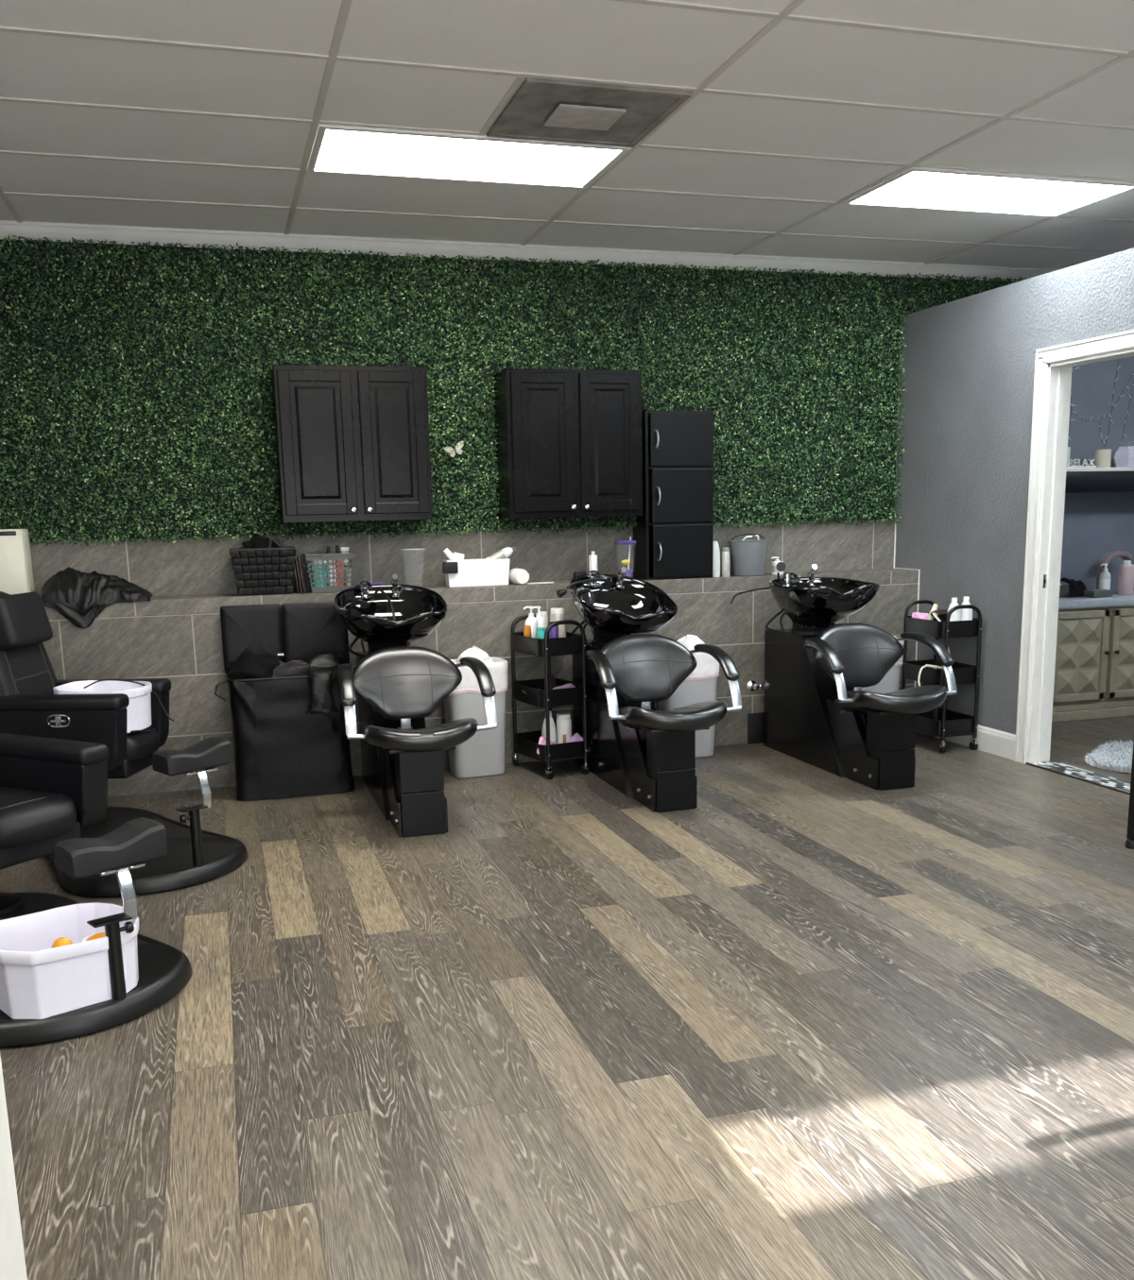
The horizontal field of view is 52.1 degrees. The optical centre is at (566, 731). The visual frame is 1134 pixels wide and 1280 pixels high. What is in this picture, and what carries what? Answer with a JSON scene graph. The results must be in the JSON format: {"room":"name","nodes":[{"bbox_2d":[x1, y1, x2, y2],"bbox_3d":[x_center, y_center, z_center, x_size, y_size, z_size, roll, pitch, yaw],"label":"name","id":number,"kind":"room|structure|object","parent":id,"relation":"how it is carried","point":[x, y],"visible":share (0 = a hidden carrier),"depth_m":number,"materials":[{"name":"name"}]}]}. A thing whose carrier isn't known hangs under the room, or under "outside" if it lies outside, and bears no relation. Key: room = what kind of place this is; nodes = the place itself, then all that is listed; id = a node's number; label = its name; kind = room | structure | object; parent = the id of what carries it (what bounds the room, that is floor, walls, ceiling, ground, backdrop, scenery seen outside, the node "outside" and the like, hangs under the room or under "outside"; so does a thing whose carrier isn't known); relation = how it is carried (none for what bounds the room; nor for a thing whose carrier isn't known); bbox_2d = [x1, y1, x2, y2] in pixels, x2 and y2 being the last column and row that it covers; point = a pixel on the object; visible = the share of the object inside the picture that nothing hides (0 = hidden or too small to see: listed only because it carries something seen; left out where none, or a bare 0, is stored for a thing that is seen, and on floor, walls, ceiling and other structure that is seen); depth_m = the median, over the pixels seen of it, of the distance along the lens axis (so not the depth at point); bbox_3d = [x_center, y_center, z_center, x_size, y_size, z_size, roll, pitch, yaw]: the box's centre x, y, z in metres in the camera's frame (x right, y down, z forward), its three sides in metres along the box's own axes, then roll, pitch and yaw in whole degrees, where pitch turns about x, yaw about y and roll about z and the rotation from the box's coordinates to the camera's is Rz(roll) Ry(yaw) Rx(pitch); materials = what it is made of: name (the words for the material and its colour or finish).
{"room":"salon","nodes":[
{"label":"salon","id":0,"kind":"room"},
{"bbox_2d":[42,582,918,796],"bbox_3d":[-0.730,-0.256,6.290,5.840,0.888,0.268,-4,11,-16],"label":"wall ledge","id":1,"kind":"object","parent":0,"point":[186,650],"visible":0.11,"depth_m":6.14,"materials":[{"name":"tile"}]},
{"bbox_2d":[747,680,761,690],"bbox_3d":[1.081,-0.260,6.668,0.071,0.060,0.062,-4,11,-16],"label":"shutoff valve","id":2,"kind":"object","parent":1,"relation":"attached to","point":[751,685],"visible":1,"depth_m":6.66,"materials":[{"name":"silver metal"}]},
{"bbox_2d":[0,716,1133,1279],"bbox_3d":[1.649,0.687,3.417,8.821,0.001,7.400,-4,11,-16],"label":"floor","id":3,"kind":"structure","parent":0,"point":[802,1020],"depth_m":2.98,"materials":[{"name":"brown wood"}]},
{"bbox_2d":[0,1055,27,1279],"bbox_3d":[-1.018,0.665,1.439,0.556,0.885,0.376,-4,11,-16],"label":"base cabinet","id":4,"kind":"object","parent":3,"relation":"on","point":[12,1262],"visible":1,"depth_m":1.65,"materials":[{"name":"paint"}]},
{"bbox_2d":[0,733,191,1047],"bbox_3d":[-1.713,0.185,3.567,0.720,1.061,1.467,-10,14,-38],"label":"chair","id":5,"kind":"object","parent":3,"relation":"on","point":[51,790],"visible":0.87,"depth_m":3.57,"materials":[{"name":"black leather"}]},
{"bbox_2d":[0,786,76,849],"bbox_3d":[-1.884,0.273,3.816,0.490,0.112,0.336,5,12,28],"label":"seat cushion","id":6,"kind":"object","parent":5,"relation":"on","point":[29,816],"depth_m":3.74,"materials":[{"name":"black leather"}]},
{"bbox_2d":[0,902,138,1019],"bbox_3d":[-1.397,0.625,3.219,0.391,0.196,0.352,-12,15,-44],"label":"tub","id":7,"kind":"object","parent":5,"relation":"on","point":[53,962],"visible":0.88,"depth_m":3.11,"materials":[{"name":"white plastic"}]},
{"bbox_2d":[0,591,247,897],"bbox_3d":[-1.862,-0.037,4.765,0.777,1.061,1.436,-10,14,-41],"label":"chair","id":8,"kind":"object","parent":3,"relation":"on","point":[29,706],"visible":0.73,"depth_m":4.74,"materials":[{"name":"black leather"}]},
{"bbox_2d":[52,679,174,733],"bbox_3d":[-1.955,-0.117,4.986,0.415,0.218,0.328,-1,11,3],"label":"basin","id":9,"kind":"object","parent":8,"relation":"on","point":[139,708],"visible":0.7,"depth_m":4.97,"materials":[{"name":"white plastic"}]},
{"bbox_2d":[124,726,159,761],"bbox_3d":[-2.046,0.048,5.030,0.490,0.112,0.336,-1,11,3],"label":"seat cushion","id":10,"kind":"object","parent":8,"relation":"on","point":[140,745],"depth_m":4.96,"materials":[{"name":"black leather"}]},
{"bbox_2d":[214,601,354,801],"bbox_3d":[-1.390,-0.160,5.739,0.675,0.919,0.350,-4,11,-16],"label":"laundry hamper","id":11,"kind":"object","parent":3,"relation":"on","point":[281,750],"visible":0.73,"depth_m":5.66,"materials":[{"name":"black fabric"}]},
{"bbox_2d":[227,655,283,679],"bbox_3d":[-1.513,-0.313,5.659,0.293,0.128,0.270,-4,11,-16],"label":"clothing pile","id":12,"kind":"object","parent":11,"relation":"in","point":[251,666],"visible":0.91,"depth_m":5.58,"materials":[{"name":"black fabric"}]},
{"bbox_2d":[272,659,308,677],"bbox_3d":[-1.332,-0.304,5.674,0.282,0.097,0.194,-4,11,-16],"label":"towel","id":13,"kind":"object","parent":11,"relation":"in","point":[293,668],"visible":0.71,"depth_m":5.60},
{"bbox_2d":[306,650,344,714],"bbox_3d":[-1.168,-0.251,5.662,0.167,0.279,0.332,-1,11,3],"label":"leather jacket","id":14,"kind":"object","parent":11,"relation":"on","point":[322,667],"visible":0.84,"depth_m":5.53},
{"bbox_2d":[333,573,496,837],"bbox_3d":[-0.751,-0.171,5.355,0.667,1.067,1.330,-4,11,-16],"label":"station","id":15,"kind":"object","parent":3,"relation":"on","point":[397,684],"visible":1,"depth_m":5.22,"materials":[{"name":"leather"}]},
{"bbox_2d":[333,573,447,655],"bbox_3d":[-0.851,-0.554,5.589,0.524,0.395,0.539,-4,11,-16],"label":"bowl","id":16,"kind":"object","parent":15,"relation":"on","point":[394,614],"depth_m":5.65,"materials":[{"name":"black ceramic"}]},
{"bbox_2d":[443,646,508,778],"bbox_3d":[-0.481,-0.114,6.064,0.333,0.675,0.243,-5,11,-20],"label":"trash bin","id":17,"kind":"object","parent":3,"relation":"on","point":[483,754],"visible":0.67,"depth_m":5.99,"materials":[{"name":"grey plastic"}]},
{"bbox_2d":[510,614,589,779],"bbox_3d":[-0.100,-0.193,6.093,0.279,0.810,0.447,-7,12,-27],"label":"utility cart","id":18,"kind":"object","parent":3,"relation":"on","point":[526,743],"visible":0.88,"depth_m":5.95,"materials":[{"name":"metal"}]},
{"bbox_2d":[523,606,537,638],"bbox_3d":[-0.185,-0.539,6.048,0.067,0.230,0.067,5,12,28],"label":"bottle","id":19,"kind":"object","parent":18,"relation":"in","point":[531,621],"visible":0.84,"depth_m":6.02,"materials":[{"name":"white plastic"}]},
{"bbox_2d":[531,606,545,627],"bbox_3d":[-0.146,-0.547,6.102,0.067,0.224,0.067,5,12,28],"label":"bottle","id":20,"kind":"object","parent":18,"relation":"in","point":[540,621],"visible":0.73,"depth_m":6.07,"materials":[{"name":"white plastic"}]},
{"bbox_2d":[536,627,545,638],"bbox_3d":[-0.133,-0.472,5.973,0.048,0.125,0.048,-4,11,-16],"label":"bottle","id":21,"kind":"object","parent":18,"relation":"in","point":[540,631],"visible":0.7,"depth_m":5.95,"materials":[{"name":"teal plastic"}]},
{"bbox_2d":[510,631,581,656],"bbox_3d":[-0.103,-0.460,6.037,0.278,0.092,0.389,-7,12,-27],"label":"tray","id":22,"kind":"object","parent":18,"relation":"on","point":[571,644],"depth_m":5.89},
{"bbox_2d":[511,678,582,707],"bbox_3d":[-0.097,-0.205,6.085,0.278,0.092,0.389,-7,12,-27],"label":"tray","id":23,"kind":"object","parent":18,"relation":"on","point":[544,697],"depth_m":5.95,"materials":[{"name":"metal"}]},
{"bbox_2d":[512,729,583,762],"bbox_3d":[-0.091,0.074,6.138,0.278,0.092,0.389,-7,12,-27],"label":"tray","id":24,"kind":"object","parent":18,"relation":"on","point":[526,743],"depth_m":6.00,"materials":[{"name":"metal"}]},
{"bbox_2d":[541,711,556,744],"bbox_3d":[-0.094,0.011,6.045,0.076,0.235,0.076,-4,11,-16],"label":"bottle","id":25,"kind":"object","parent":18,"relation":"in","point":[553,735],"visible":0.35,"depth_m":6.02,"materials":[{"name":"white plastic"}]},
{"bbox_2d":[548,621,558,638],"bbox_3d":[-0.067,-0.492,6.005,0.048,0.150,0.048,-4,11,-16],"label":"bottle","id":26,"kind":"object","parent":18,"relation":"in","point":[554,631],"visible":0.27,"depth_m":5.98,"materials":[{"name":"purple plastic"}]},
{"bbox_2d":[549,607,565,637],"bbox_3d":[-0.047,-0.539,6.076,0.081,0.215,0.081,-4,11,-16],"label":"bottle","id":27,"kind":"object","parent":18,"relation":"in","point":[556,614],"visible":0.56,"depth_m":6.04,"materials":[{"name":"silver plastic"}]},
{"bbox_2d":[555,712,571,743],"bbox_3d":[-0.016,0.012,6.086,0.080,0.215,0.082,-4,11,-16],"label":"bottle","id":28,"kind":"object","parent":18,"relation":"in","point":[563,721],"visible":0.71,"depth_m":6.05,"materials":[{"name":"white plastic"}]},
{"bbox_2d":[565,733,582,742],"bbox_3d":[0.042,0.068,6.063,0.124,0.113,0.040,-7,12,-28],"label":"packet","id":29,"kind":"object","parent":18,"relation":"in","point":[576,737],"visible":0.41,"depth_m":6.06,"materials":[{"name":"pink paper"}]},
{"bbox_2d":[556,566,742,812],"bbox_3d":[0.354,-0.252,5.679,0.667,1.060,1.330,-4,11,-16],"label":"station","id":30,"kind":"object","parent":3,"relation":"on","point":[645,753],"visible":0.99,"depth_m":5.56,"materials":[{"name":"leather"}]},
{"bbox_2d":[556,566,678,645],"bbox_3d":[0.248,-0.635,5.913,0.584,0.388,0.532,-4,11,-16],"label":"bowl","id":31,"kind":"object","parent":30,"relation":"on","point":[612,606],"depth_m":6.00,"materials":[{"name":"black ceramic"}]},
{"bbox_2d":[658,634,718,757],"bbox_3d":[0.663,-0.202,6.414,0.333,0.671,0.243,-4,11,-13],"label":"trash bin","id":32,"kind":"object","parent":3,"relation":"on","point":[700,686],"visible":0.33,"depth_m":6.31,"materials":[{"name":"grey plastic"}]},
{"bbox_2d":[747,712,764,744],"bbox_3d":[1.112,-0.019,6.742,0.125,0.176,0.020,-4,11,-16],"label":"board","id":33,"kind":"object","parent":3,"relation":"on","point":[755,721],"visible":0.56,"depth_m":6.73,"materials":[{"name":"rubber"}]},
{"bbox_2d":[730,562,956,790],"bbox_3d":[1.440,-0.337,6.020,0.671,1.056,1.377,-4,11,-16],"label":"station","id":34,"kind":"object","parent":3,"relation":"on","point":[817,713],"visible":1,"depth_m":5.91,"materials":[{"name":"black leather"}]},
{"bbox_2d":[768,562,879,634],"bbox_3d":[1.360,-0.716,6.226,0.524,0.384,0.550,-4,11,-16],"label":"bowl","id":35,"kind":"object","parent":34,"relation":"on","point":[812,605],"depth_m":6.12,"materials":[{"name":"black ceramic"}]},
{"bbox_2d":[861,635,904,694],"bbox_3d":[1.761,-0.282,6.730,0.333,0.666,0.243,-4,11,-16],"label":"trash bin","id":36,"kind":"object","parent":3,"relation":"on","point":[890,683],"visible":0.04,"depth_m":6.64,"materials":[{"name":"grey plastic"}]},
{"bbox_2d":[901,599,981,752],"bbox_3d":[2.095,-0.321,6.524,0.269,0.810,0.447,-4,11,-16],"label":"utility cart","id":37,"kind":"object","parent":3,"relation":"on","point":[942,723],"visible":0.83,"depth_m":6.38,"materials":[{"name":"metal"}]},
{"bbox_2d":[911,612,928,619],"bbox_3d":[2.005,-0.629,6.572,0.105,0.092,0.036,-3,11,-7],"label":"packet","id":38,"kind":"object","parent":37,"relation":"in","point":[917,615],"visible":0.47,"depth_m":6.57,"materials":[{"name":"plastic"}]},
{"bbox_2d":[929,609,949,652],"bbox_3d":[2.070,-0.513,6.436,0.112,0.315,0.270,2,11,16],"label":"iron","id":39,"kind":"object","parent":37,"relation":"in","point":[939,613],"visible":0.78,"depth_m":6.44,"materials":[{"name":"plastic"}]},
{"bbox_2d":[903,659,975,685],"bbox_3d":[2.097,-0.332,6.516,0.268,0.092,0.389,-4,11,-16],"label":"tray","id":40,"kind":"object","parent":37,"relation":"on","point":[964,674],"depth_m":6.41,"materials":[{"name":"metal"}]},
{"bbox_2d":[904,615,977,638],"bbox_3d":[2.091,-0.588,6.468,0.268,0.092,0.389,-4,11,-16],"label":"tray","id":41,"kind":"object","parent":37,"relation":"on","point":[945,628],"depth_m":6.31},
{"bbox_2d":[915,707,972,736],"bbox_3d":[2.103,-0.053,6.569,0.268,0.092,0.389,-4,11,-16],"label":"tray","id":42,"kind":"object","parent":37,"relation":"on","point":[954,724],"depth_m":6.41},
{"bbox_2d":[946,597,960,621],"bbox_3d":[2.110,-0.626,6.323,0.072,0.205,0.072,-4,11,-16],"label":"bottle","id":43,"kind":"object","parent":37,"relation":"in","point":[955,615],"visible":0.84,"depth_m":6.29,"materials":[{"name":"white plastic"}]},
{"bbox_2d":[959,597,972,620],"bbox_3d":[2.190,-0.636,6.367,0.072,0.205,0.072,-4,11,-16],"label":"bottle","id":44,"kind":"object","parent":37,"relation":"in","point":[965,613],"visible":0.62,"depth_m":6.34,"materials":[{"name":"white plastic"}]},
{"bbox_2d":[1051,591,1133,722],"bbox_3d":[3.443,-0.492,7.425,1.660,0.757,0.419,-4,11,-16],"label":"base cabinet","id":45,"kind":"object","parent":3,"relation":"on","point":[1094,666],"visible":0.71,"depth_m":7.19,"materials":[{"name":"paint"}]},
{"bbox_2d":[1058,577,1086,597],"bbox_3d":[3.162,-0.912,7.303,0.280,0.116,0.158,-4,11,-16],"label":"garment","id":46,"kind":"object","parent":45,"relation":"on","point":[1074,588],"visible":0.73,"depth_m":7.25,"materials":[{"name":"fabric"}]},
{"bbox_2d":[1083,589,1111,597],"bbox_3d":[3.308,-0.859,7.221,0.140,0.045,0.090,-4,11,-16],"label":"box","id":47,"kind":"object","parent":45,"relation":"on","point":[1090,593],"visible":1,"depth_m":7.18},
{"bbox_2d":[1098,563,1109,589],"bbox_3d":[3.400,-0.960,7.326,0.064,0.201,0.064,5,12,28],"label":"bottle","id":48,"kind":"object","parent":45,"relation":"on","point":[1104,576],"visible":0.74,"depth_m":7.30,"materials":[{"name":"white plastic"}]},
{"bbox_2d":[1095,550,1131,594],"bbox_3d":[3.522,-1.025,7.468,0.223,0.270,0.100,-4,11,-16],"label":"desk lamp","id":49,"kind":"object","parent":45,"relation":"on","point":[1104,558],"visible":0.7,"depth_m":7.43,"materials":[{"name":"plastic"}]},
{"bbox_2d":[1116,560,1133,595],"bbox_3d":[3.541,-0.973,7.340,0.092,0.215,0.092,-4,11,-16],"label":"bottle","id":50,"kind":"object","parent":45,"relation":"on","point":[1125,577],"visible":1,"depth_m":7.31,"materials":[{"name":"plastic"}]},
{"bbox_2d":[1083,739,1132,773],"bbox_3d":[3.136,0.144,5.967,0.910,0.057,0.979,-1,11,-1],"label":"rug","id":51,"kind":"object","parent":3,"relation":"on","point":[1116,757],"visible":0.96,"depth_m":6.04,"materials":[{"name":"white fur"}]},
{"bbox_2d":[1125,739,1133,849],"bbox_3d":[2.516,0.109,4.320,0.522,0.765,0.561,-4,11,-16],"label":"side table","id":52,"kind":"object","parent":3,"relation":"on","point":[1129,843],"visible":1,"depth_m":4.54,"materials":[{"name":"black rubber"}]},
{"bbox_2d":[0,0,1133,269],"bbox_3d":[1.567,-2.028,2.898,8.600,0.050,7.400,-4,11,-16],"label":"ceiling","id":53,"kind":"structure","parent":0,"point":[607,40],"depth_m":4.09,"materials":[{"name":"tile"}]},
{"bbox_2d":[307,123,631,188],"bbox_3d":[-0.404,-2.274,4.611,1.193,0.010,0.584,-4,11,-16],"label":"recessed light","id":54,"kind":"object","parent":53,"relation":"in","point":[336,149],"visible":1,"depth_m":4.58,"materials":[{"name":"white paint"}]},
{"bbox_2d":[0,0,1133,263],"bbox_3d":[1.575,-1.997,2.879,8.600,0.008,7.350,-4,11,-16],"label":"grid","id":55,"kind":"structure","parent":53,"relation":"attached to","point":[345,7],"depth_m":4.13,"materials":[{"name":"metal"}]},
{"bbox_2d":[486,77,691,147],"bbox_3d":[0.063,-2.187,4.122,0.580,0.020,0.580,-4,11,-16],"label":"ceiling vent","id":56,"kind":"object","parent":53,"relation":"in","point":[540,109],"visible":1,"depth_m":4.07,"materials":[{"name":"metal"}]},
{"bbox_2d":[840,167,1133,218],"bbox_3d":[1.930,-2.452,5.293,1.193,0.010,0.584,-4,11,-16],"label":"recessed light","id":57,"kind":"object","parent":53,"relation":"in","point":[914,188],"visible":1,"depth_m":5.27,"materials":[{"name":"white paint"}]},
{"bbox_2d":[894,247,1133,734],"bbox_3d":[3.131,-0.630,3.631,0.120,2.446,7.400,-4,11,-16],"label":"wall","id":58,"kind":"structure","parent":0,"point":[966,401],"depth_m":6.26,"materials":[{"name":"grey paint"}]},
{"bbox_2d":[893,523,919,686],"bbox_3d":[2.059,-0.646,7.070,0.006,1.250,0.274,-4,11,-16],"label":"trim","id":59,"kind":"structure","parent":58,"relation":"attached to","point":[895,523],"depth_m":6.97,"materials":[{"name":"white paint"}]},
{"bbox_2d":[917,724,1015,760],"bbox_3d":[3.131,0.534,3.694,0.014,0.135,7.120,-4,11,-16],"label":"baseboard","id":60,"kind":"structure","parent":58,"relation":"attached to","point":[991,741],"depth_m":6.32,"materials":[{"name":"white paint"}]},
{"bbox_2d":[1014,329,1133,764],"bbox_3d":[2.558,-0.792,5.517,0.146,2.090,0.960,-4,11,-16],"label":"door frame","id":61,"kind":"structure","parent":58,"relation":"in","point":[1053,365],"depth_m":5.86,"materials":[{"name":"white paint"}]},
{"bbox_2d":[1025,762,1128,794],"bbox_3d":[2.524,0.235,5.688,0.014,0.009,0.810,-4,11,-16],"label":"trim","id":62,"kind":"structure","parent":58,"relation":"attached to","point":[1028,763],"depth_m":5.69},
{"bbox_2d":[1032,761,1129,792],"bbox_3d":[2.604,0.232,5.706,0.154,0.006,0.798,-4,11,-16],"label":"threshold","id":63,"kind":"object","parent":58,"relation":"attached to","point":[1105,780],"depth_m":5.77,"materials":[{"name":"tile"}]},
{"bbox_2d":[1059,356,1133,592],"bbox_3d":[3.388,-1.363,7.493,2.640,2.446,0.020,-4,11,-16],"label":"wall","id":64,"kind":"structure","parent":0,"point":[1095,524],"depth_m":7.43,"materials":[{"name":"grey paint"}]},
{"bbox_2d":[1064,467,1133,493],"bbox_3d":[3.531,-1.600,7.372,1.260,0.150,0.210,-4,11,-16],"label":"floating shelf","id":65,"kind":"object","parent":64,"relation":"attached to","point":[1078,480],"visible":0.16,"depth_m":7.21,"materials":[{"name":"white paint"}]},
{"bbox_2d":[1069,459,1095,467],"bbox_3d":[3.212,-1.675,7.245,0.210,0.056,0.032,-4,11,-16],"label":"word sign","id":66,"kind":"object","parent":65,"relation":"on","point":[1084,460],"visible":0.91,"depth_m":7.24,"materials":[{"name":"white paint"}]},
{"bbox_2d":[1092,449,1110,467],"bbox_3d":[3.365,-1.714,7.284,0.096,0.112,0.096,-4,11,-16],"label":"candle holder","id":67,"kind":"object","parent":65,"relation":"on","point":[1101,458],"visible":0.8,"depth_m":7.25,"materials":[{"name":"beige ceramic"}]},
{"bbox_2d":[1110,445,1133,467],"bbox_3d":[3.539,-1.756,7.340,0.176,0.167,0.152,-4,11,-16],"label":"diffuser","id":68,"kind":"object","parent":65,"relation":"on","point":[1122,456],"visible":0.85,"depth_m":7.30,"materials":[{"name":"white ceramic"}]},
{"bbox_2d":[1067,359,1133,444],"bbox_3d":[3.455,-2.157,7.342,0.682,0.682,0.028,-4,11,-16],"label":"string lights","id":69,"kind":"object","parent":64,"relation":"attached to","point":[1072,370],"visible":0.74,"depth_m":7.37,"materials":[{"name":"white metal"}]},
{"bbox_3d":[0.515,-1.300,6.689,8.600,2.740,0.100,-4,11,-16],"label":"wall","id":70,"kind":"structure","parent":0,"visible":0},
{"bbox_2d":[270,364,432,522],"bbox_3d":[-1.094,-1.458,5.915,0.751,0.757,0.343,-4,11,-16],"label":"upper cabinet","id":71,"kind":"object","parent":70,"relation":"attached to","point":[352,443],"visible":1,"depth_m":5.78,"materials":[{"name":"black paint"}]},
{"bbox_2d":[30,516,895,597],"bbox_3d":[-0.784,-0.934,6.298,5.840,0.420,0.012,-4,11,-16],"label":"wall tile","id":72,"kind":"structure","parent":70,"relation":"attached to","point":[183,567],"depth_m":6.31,"materials":[{"name":"tile"}]},
{"bbox_2d":[44,568,918,620],"bbox_3d":[-0.740,-0.730,6.200,5.840,0.078,0.270,-4,11,-16],"label":"shelf","id":73,"kind":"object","parent":70,"relation":"attached to","point":[161,605],"depth_m":6.17,"materials":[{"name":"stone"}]},
{"bbox_2d":[0,529,34,595],"bbox_3d":[-2.772,-0.787,5.561,0.350,0.355,0.226,-4,11,-16],"label":"towel warmer","id":74,"kind":"object","parent":73,"relation":"on","point":[16,573],"visible":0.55,"depth_m":5.49,"materials":[{"name":"beige plastic"}]},
{"bbox_2d":[41,566,152,628],"bbox_3d":[-2.310,-0.668,5.697,0.511,0.292,0.268,-4,11,-16],"label":"cape","id":75,"kind":"object","parent":73,"relation":"on","point":[79,597],"visible":0.98,"depth_m":5.59,"materials":[{"name":"black fabric"}]},
{"bbox_2d":[229,537,295,595],"bbox_3d":[-1.550,-0.846,5.922,0.322,0.282,0.213,-4,11,-16],"label":"woven basket","id":76,"kind":"object","parent":73,"relation":"on","point":[257,571],"visible":0.99,"depth_m":5.84,"materials":[{"name":"black wicker"}]},
{"bbox_2d":[241,532,279,548],"bbox_3d":[-1.562,-0.957,5.901,0.192,0.105,0.124,-4,11,-16],"label":"bundle","id":77,"kind":"object","parent":76,"relation":"in","point":[256,541],"visible":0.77,"depth_m":5.87,"materials":[{"name":"fabric"}]},
{"bbox_2d":[293,555,302,593],"bbox_3d":[-1.388,-0.811,5.978,0.027,0.190,0.140,-4,11,-16],"label":"folder","id":78,"kind":"object","parent":73,"relation":"on","point":[296,560],"visible":0.8,"depth_m":5.92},
{"bbox_2d":[296,557,305,593],"bbox_3d":[-1.374,-0.807,5.983,0.026,0.180,0.140,-4,11,-16],"label":"folder","id":79,"kind":"object","parent":73,"relation":"on","point":[298,558],"visible":0.8,"depth_m":5.93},
{"bbox_2d":[302,551,355,593],"bbox_3d":[-1.234,-0.827,6.022,0.250,0.198,0.194,-4,11,-16],"label":"basket","id":80,"kind":"object","parent":73,"relation":"on","point":[332,556],"visible":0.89,"depth_m":5.95,"materials":[{"name":"grey plastic"}]},
{"bbox_2d":[310,560,327,587],"bbox_3d":[-1.276,-0.806,5.978,0.082,0.165,0.082,-4,11,-16],"label":"bottle","id":81,"kind":"object","parent":80,"relation":"in","point":[322,585],"visible":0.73,"depth_m":5.95,"materials":[{"name":"teal plastic"}]},
{"bbox_2d":[443,558,509,587],"bbox_3d":[-0.486,-0.857,6.246,0.344,0.140,0.110,-4,11,-16],"label":"storage box","id":82,"kind":"object","parent":73,"relation":"on","point":[471,572],"visible":0.94,"depth_m":6.20,"materials":[{"name":"white plastic"}]},
{"bbox_2d":[442,562,458,573],"bbox_3d":[-0.617,-0.866,6.130,0.080,0.060,0.024,-4,11,-16],"label":"holder","id":83,"kind":"object","parent":82,"relation":"attached to","point":[447,567],"visible":1,"depth_m":6.12,"materials":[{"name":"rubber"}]},
{"bbox_2d":[484,546,515,559],"bbox_3d":[-0.364,-0.943,6.262,0.186,0.113,0.053,-4,11,-16],"label":"bottle","id":84,"kind":"object","parent":82,"relation":"in","point":[504,553],"visible":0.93,"depth_m":6.24,"materials":[{"name":"white plastic"}]},
{"bbox_2d":[508,568,529,584],"bbox_3d":[-0.265,-0.843,6.303,0.086,0.086,0.114,-6,12,-25],"label":"rolled towel","id":85,"kind":"object","parent":73,"relation":"on","point":[519,576],"visible":0.98,"depth_m":6.26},
{"bbox_2d":[588,551,597,573],"bbox_3d":[0.145,-0.915,6.428,0.046,0.165,0.046,-4,11,-16],"label":"bottle","id":86,"kind":"object","parent":73,"relation":"on","point":[592,558],"visible":0.77,"depth_m":6.41,"materials":[{"name":"white plastic"}]},
{"bbox_2d":[614,536,636,577],"bbox_3d":[0.328,-0.965,6.470,0.124,0.240,0.124,-4,11,-16],"label":"tumbler","id":87,"kind":"object","parent":73,"relation":"on","point":[629,571],"visible":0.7,"depth_m":6.45,"materials":[{"name":"clear plastic"}]},
{"bbox_2d":[632,410,713,580],"bbox_3d":[0.601,-1.319,6.499,0.400,0.912,0.268,-4,11,-16],"label":"storage cabinet","id":88,"kind":"object","parent":73,"relation":"on","point":[682,496],"visible":0.98,"depth_m":6.41,"materials":[{"name":"black laminate"}]},
{"bbox_2d":[712,541,719,577],"bbox_3d":[0.841,-0.980,6.592,0.060,0.202,0.060,-4,11,-16],"label":"bottle","id":89,"kind":"object","parent":73,"relation":"on","point":[716,552],"visible":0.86,"depth_m":6.57,"materials":[{"name":"white plastic"}]},
{"bbox_2d":[721,546,730,577],"bbox_3d":[0.905,-0.965,6.604,0.048,0.165,0.048,-4,11,-16],"label":"bottle","id":90,"kind":"object","parent":73,"relation":"on","point":[725,554],"visible":1,"depth_m":6.59,"materials":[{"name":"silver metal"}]},
{"bbox_2d":[727,533,768,576],"bbox_3d":[1.044,-1.021,6.684,0.236,0.237,0.236,-4,11,-16],"label":"bucket","id":91,"kind":"object","parent":73,"relation":"on","point":[747,556],"visible":0.99,"depth_m":6.61,"materials":[{"name":"grey plastic"}]},
{"bbox_2d":[770,556,783,574],"bbox_3d":[1.222,-0.964,6.733,0.068,0.103,0.068,5,12,28],"label":"jar","id":92,"kind":"object","parent":73,"relation":"on","point":[774,571],"visible":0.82,"depth_m":6.71,"materials":[{"name":"white plastic"}]},
{"bbox_2d":[0,234,1026,546],"bbox_3d":[-0.137,-1.806,6.284,6.615,1.456,0.103,-4,11,-16],"label":"greenery","id":93,"kind":"object","parent":70,"relation":"attached to","point":[136,401],"visible":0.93,"depth_m":6.04,"materials":[{"name":"green plant"}]},
{"bbox_2d":[443,441,463,457],"bbox_3d":[-0.600,-1.492,6.127,0.107,0.085,0.022,-4,11,-16],"label":"ornament","id":94,"kind":"object","parent":93,"relation":"attached to","point":[459,445],"visible":1,"depth_m":6.13,"materials":[{"name":"white plastic"}]},
{"bbox_2d":[0,220,1058,281],"bbox_3d":[0.510,-2.591,6.370,8.600,0.085,0.055,-4,11,-16],"label":"trim","id":95,"kind":"structure","parent":70,"relation":"attached to","point":[63,231],"depth_m":6.07,"materials":[{"name":"white paint"}]},
{"bbox_2d":[493,368,642,518],"bbox_3d":[0.014,-1.539,6.239,0.743,0.760,0.343,-4,11,-16],"label":"upper cabinet","id":96,"kind":"object","parent":70,"relation":"attached to","point":[569,441],"visible":1,"depth_m":6.11,"materials":[{"name":"black paint"}]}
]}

